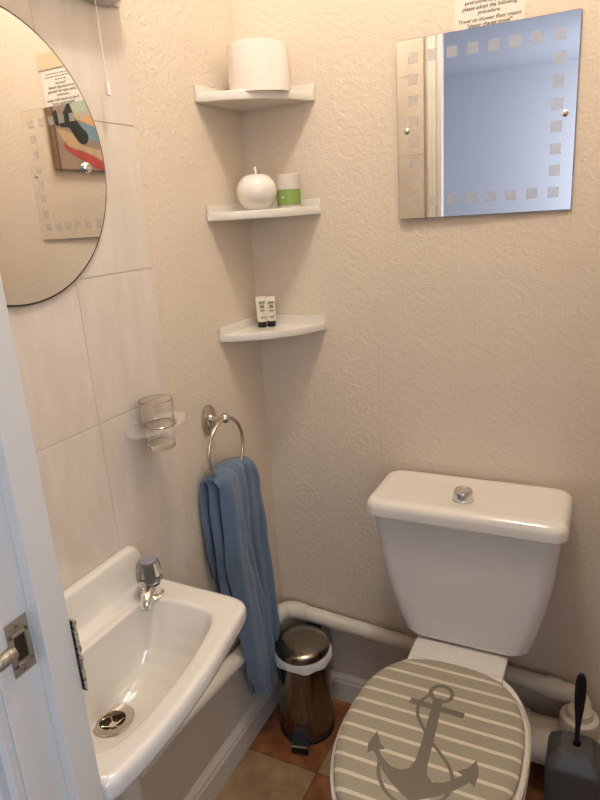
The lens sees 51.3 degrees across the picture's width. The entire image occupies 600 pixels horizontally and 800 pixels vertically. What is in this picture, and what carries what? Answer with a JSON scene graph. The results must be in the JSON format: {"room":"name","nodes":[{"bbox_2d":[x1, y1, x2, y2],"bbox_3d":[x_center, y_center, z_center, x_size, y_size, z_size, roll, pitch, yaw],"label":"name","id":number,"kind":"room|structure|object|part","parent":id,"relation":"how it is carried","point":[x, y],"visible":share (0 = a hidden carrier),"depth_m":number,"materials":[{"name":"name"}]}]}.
{"room":"bathroom","nodes":[
{"label":"bathroom","id":0,"kind":"room"},
{"bbox_2d":[0,0,283,799],"bbox_3d":[-0.380,-0.283,1.132,0.124,2.640,0.955,4,18,26],"label":"wall","id":1,"kind":"structure","parent":0,"point":[146,313],"depth_m":1.20,"materials":[{"name":"white tile"}]},
{"bbox_2d":[0,5,106,306],"bbox_3d":[-0.419,-0.340,0.882,0.011,0.413,0.413,4,18,26],"label":"round mirror","id":2,"kind":"object","parent":1,"relation":"attached to","point":[53,186],"visible":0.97,"depth_m":0.94,"materials":[{"name":"silver glass"}]},
{"bbox_2d":[84,0,120,95],"bbox_3d":[-0.398,-0.557,0.836,0.062,0.228,0.538,4,18,26],"label":"wall light","id":3,"kind":"object","parent":1,"relation":"attached to","point":[106,3],"visible":1,"depth_m":1.02,"materials":[{"name":"grey plastic"}]},
{"bbox_3d":[-0.321,-0.586,1.005,0.002,0.132,0.006,-4,17,0],"label":"pull cord","id":4,"kind":"part","parent":3,"relation":"part of","materials":[{"name":"beige plastic"}]},
{"bbox_3d":[-0.316,-0.513,1.030,0.008,0.023,0.008,4,18,26],"label":"cord pull","id":5,"kind":"part","parent":3,"relation":"part of","materials":[{"name":"beige plastic"}]},
{"bbox_2d":[63,546,246,799],"bbox_3d":[-0.268,0.442,0.998,0.292,0.236,0.408,4,18,26],"label":"basin","id":6,"kind":"object","parent":1,"relation":"attached to","point":[152,645],"visible":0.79,"depth_m":1.06,"materials":[{"name":"white ceramic"}]},
{"bbox_2d":[115,776,144,799],"bbox_3d":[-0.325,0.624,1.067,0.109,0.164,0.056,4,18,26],"label":"pedestal","id":7,"kind":"object","parent":6,"relation":"attached to","point":[135,791],"visible":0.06,"depth_m":1.05,"materials":[{"name":"white ceramic"}]},
{"bbox_2d":[135,555,163,610],"bbox_3d":[-0.274,0.323,1.115,0.055,0.075,0.076,4,18,26],"label":"tap","id":8,"kind":"object","parent":6,"relation":"on","point":[149,588],"depth_m":1.11,"materials":[{"name":"silver metal"}]},
{"bbox_2d":[140,418,176,429],"bbox_3d":[-0.268,0.045,1.176,0.082,0.010,0.144,4,18,26],"label":"holder","id":9,"kind":"object","parent":1,"relation":"attached to","point":[175,420],"visible":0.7,"depth_m":1.15,"materials":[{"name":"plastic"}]},
{"bbox_2d":[139,395,175,451],"bbox_3d":[-0.264,0.043,1.170,0.062,0.094,0.062,4,18,26],"label":"glass tumbler","id":10,"kind":"object","parent":9,"relation":"in","point":[156,411],"visible":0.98,"depth_m":1.15,"materials":[{"name":"clear glass"}]},
{"bbox_2d":[201,404,244,477],"bbox_3d":[-0.182,0.097,1.395,0.062,0.169,0.147,4,18,26],"label":"towel ring","id":11,"kind":"object","parent":1,"relation":"attached to","point":[209,419],"visible":0.92,"depth_m":1.39,"materials":[{"name":"silver metal"}]},
{"bbox_3d":[-0.202,0.044,1.404,0.011,0.069,0.051,4,18,26],"label":"wall plate","id":12,"kind":"part","parent":11,"relation":"part of","materials":[{"name":"silver metal"}]},
{"bbox_3d":[-0.186,0.043,1.393,0.034,0.020,0.020,4,18,26],"label":"post","id":13,"kind":"part","parent":11,"relation":"part of","materials":[{"name":"silver metal"}]},
{"bbox_2d":[200,456,279,694],"bbox_3d":[-0.126,0.455,1.532,0.081,0.678,0.223,4,18,26],"label":"hand towel","id":14,"kind":"object","parent":11,"relation":"hanging from","point":[232,510],"visible":0.98,"depth_m":1.46,"materials":[{"name":"blue fabric"}]},
{"bbox_2d":[183,669,279,799],"bbox_3d":[-0.239,0.942,1.466,0.016,0.088,0.955,4,18,26],"label":"baseboard","id":15,"kind":"structure","parent":1,"relation":"attached to","point":[220,768],"depth_m":1.60,"materials":[{"name":"beige paint"}]},
{"bbox_2d":[215,698,544,799],"bbox_3d":[0.228,1.039,1.293,1.260,0.060,1.140,4,18,26],"label":"floor","id":16,"kind":"structure","parent":0,"point":[269,769],"depth_m":1.58,"materials":[{"name":"tile"}]},
{"bbox_2d":[274,622,334,754],"bbox_3d":[0.018,0.760,1.674,0.156,0.283,0.178,-10,18,-19],"label":"pedal bin","id":17,"kind":"object","parent":16,"relation":"on","point":[303,652],"visible":1,"depth_m":1.63,"materials":[{"name":"silver metal"}]},
{"bbox_3d":[-0.001,0.900,1.620,0.043,0.003,0.004,0,17,12],"label":"pedal trim","id":18,"kind":"part","parent":17,"relation":"part of","materials":[{"name":"silver metal"}]},
{"bbox_3d":[0.005,0.638,1.648,0.145,0.034,0.145,4,18,26],"label":"bin lid","id":19,"kind":"part","parent":17,"relation":"part of","materials":[{"name":"silver metal"}]},
{"bbox_2d":[330,470,573,799],"bbox_3d":[0.275,0.620,1.232,0.412,0.771,0.704,4,18,26],"label":"toilet","id":20,"kind":"object","parent":16,"relation":"on","point":[471,564],"visible":1,"depth_m":1.26,"materials":[{"name":"white ceramic"}]},
{"bbox_3d":[0.225,0.612,1.109,0.316,0.016,0.441,4,18,26],"label":"seat lid","id":21,"kind":"part","parent":20,"relation":"part of","materials":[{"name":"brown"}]},
{"bbox_3d":[0.228,0.628,1.112,0.333,0.014,0.452,4,18,26],"label":"seat","id":22,"kind":"part","parent":20,"relation":"part of","materials":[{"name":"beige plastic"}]},
{"bbox_3d":[0.363,0.219,1.351,0.412,0.037,0.198,4,18,26],"label":"cistern lid","id":23,"kind":"part","parent":20,"relation":"part of","materials":[{"name":"white ceramic"}]},
{"bbox_2d":[544,730,599,799],"bbox_3d":[0.578,0.835,1.326,0.112,0.266,0.103,4,18,26],"label":"toilet brush holder","id":24,"kind":"object","parent":16,"relation":"on","point":[572,772],"visible":0.99,"depth_m":1.27,"materials":[{"name":"grey plastic"}]},
{"bbox_2d":[574,673,586,746],"bbox_3d":[0.571,0.724,1.293,0.022,0.380,0.012,4,18,26],"label":"toilet brush","id":25,"kind":"object","parent":24,"relation":"in","point":[581,683],"visible":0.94,"depth_m":1.25,"materials":[{"name":"black plastic"}]},
{"bbox_2d":[231,0,599,718],"bbox_3d":[0.364,-0.397,1.345,1.260,2.640,0.120,4,18,26],"label":"wall","id":26,"kind":"structure","parent":0,"point":[468,346],"depth_m":1.39,"materials":[{"name":"paint"}]},
{"bbox_2d":[194,84,314,111],"bbox_3d":[-0.092,-0.646,1.316,0.188,0.034,0.182,4,18,26],"label":"corner shelf","id":27,"kind":"object","parent":26,"relation":"attached to","point":[234,100],"visible":0.98,"depth_m":1.31,"materials":[{"name":"beige plastic"}]},
{"bbox_2d":[226,38,290,90],"bbox_3d":[-0.092,-0.692,1.311,0.116,0.096,0.125,-15,20,-33],"label":"toilet roll","id":28,"kind":"object","parent":27,"relation":"on","point":[253,64],"visible":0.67,"depth_m":1.27,"materials":[{"name":"beige paper"}]},
{"bbox_2d":[206,199,320,221],"bbox_3d":[-0.077,-0.420,1.383,0.188,0.034,0.182,4,18,26],"label":"corner shelf","id":29,"kind":"object","parent":26,"relation":"attached to","point":[310,206],"visible":0.93,"depth_m":1.36,"materials":[{"name":"beige plastic"}]},
{"bbox_2d":[236,167,276,209],"bbox_3d":[-0.096,-0.465,1.380,0.091,0.094,0.091,4,18,26],"label":"apple","id":30,"kind":"object","parent":29,"relation":"on","point":[255,191],"visible":0.87,"depth_m":1.35,"materials":[{"name":"beige ceramic"}]},
{"bbox_2d":[276,173,300,208],"bbox_3d":[-0.026,-0.462,1.390,0.051,0.074,0.052,4,18,26],"label":"candle","id":31,"kind":"object","parent":29,"relation":"on","point":[288,185],"visible":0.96,"depth_m":1.37,"materials":[{"name":"green wax"}]},
{"bbox_2d":[219,315,326,341],"bbox_3d":[-0.060,-0.166,1.459,0.188,0.034,0.182,4,18,26],"label":"corner shelf","id":32,"kind":"object","parent":26,"relation":"attached to","point":[247,329],"visible":0.83,"depth_m":1.47,"materials":[{"name":"beige plastic"}]},
{"bbox_2d":[255,296,266,327],"bbox_3d":[-0.092,-0.211,1.498,0.025,0.073,0.024,-8,17,-15],"label":"toiletry tube","id":33,"kind":"object","parent":32,"relation":"on","point":[260,301],"visible":1,"depth_m":1.49,"materials":[{"name":"beige plastic"}]},
{"bbox_2d":[259,301,265,318],"bbox_3d":[-0.090,-0.214,1.488,0.014,0.040,0.003,-9,17,-15],"label":"print","id":34,"kind":"object","parent":33,"relation":"attached to","point":[262,302],"depth_m":1.48},
{"bbox_2d":[265,296,275,326],"bbox_3d":[-0.070,-0.214,1.504,0.025,0.071,0.024,-8,17,-13],"label":"toiletry tube","id":35,"kind":"object","parent":32,"relation":"on","point":[270,300],"visible":1,"depth_m":1.50,"materials":[{"name":"beige plastic"}]},
{"bbox_2d":[268,301,274,317],"bbox_3d":[-0.068,-0.216,1.493,0.014,0.038,0.003,-8,17,-13],"label":"print","id":36,"kind":"object","parent":35,"relation":"attached to","point":[271,304],"depth_m":1.50},
{"bbox_2d":[331,669,369,703],"bbox_3d":[0.423,0.844,1.646,1.004,0.088,0.016,4,18,26],"label":"baseboard","id":37,"kind":"structure","parent":26,"relation":"attached to","point":[346,687],"depth_m":1.78,"materials":[{"name":"beige paint"}]},
{"bbox_2d":[396,8,581,218],"bbox_3d":[0.355,-0.539,1.221,0.338,0.340,0.008,4,18,24],"label":"square mirror","id":38,"kind":"object","parent":26,"relation":"attached to","point":[486,115],"visible":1,"depth_m":1.21,"materials":[{"name":"silver glass"}]},
{"bbox_2d":[454,0,524,30],"bbox_3d":[0.353,-0.736,1.166,0.128,0.103,0.001,4,18,26],"label":"notice","id":39,"kind":"object","parent":26,"relation":"attached to","point":[469,14],"visible":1,"depth_m":1.17,"materials":[{"name":"beige paper"}]},
{"bbox_3d":[-0.091,-0.100,0.451,1.260,2.640,0.070,4,18,26],"label":"wall","id":40,"kind":"structure","parent":0,"visible":0},
{"bbox_2d":[0,274,103,799],"bbox_3d":[0.019,0.174,0.476,0.798,2.087,0.114,4,18,26],"label":"door","id":41,"kind":"structure","parent":40,"relation":"in","point":[47,751],"depth_m":0.66,"materials":[{"name":"white paint"}]},
{"bbox_3d":[-0.001,0.188,0.436,0.798,2.087,0.018,4,18,26],"label":"architrave","id":42,"kind":"part","parent":41,"relation":"part of","materials":[{"name":"white paint"}]},
{"bbox_3d":[-0.296,0.260,0.635,0.020,0.063,0.057,11,22,40],"label":"strike plate","id":43,"kind":"part","parent":41,"relation":"part of","materials":[{"name":"metal"}]},
{"bbox_3d":[0.642,-0.205,0.638,0.120,2.640,0.955,4,18,26],"label":"wall","id":44,"kind":"structure","parent":0,"visible":0},
{"bbox_2d":[525,702,599,765],"bbox_3d":[0.678,0.785,1.415,0.350,0.168,0.118,4,18,26],"label":"pipe","id":45,"kind":"object","parent":44,"relation":"attached to","point":[541,726],"visible":0.52,"depth_m":1.43,"materials":[{"name":"white plastic"}]},
{"bbox_2d":[141,601,590,780],"bbox_3d":[0.146,0.708,1.288,0.812,0.212,0.780,4,18,26],"label":"pipe","id":46,"kind":"object","parent":45,"relation":"attached to","point":[552,687],"visible":0.58,"depth_m":1.50,"materials":[{"name":"white plastic"}]}
]}

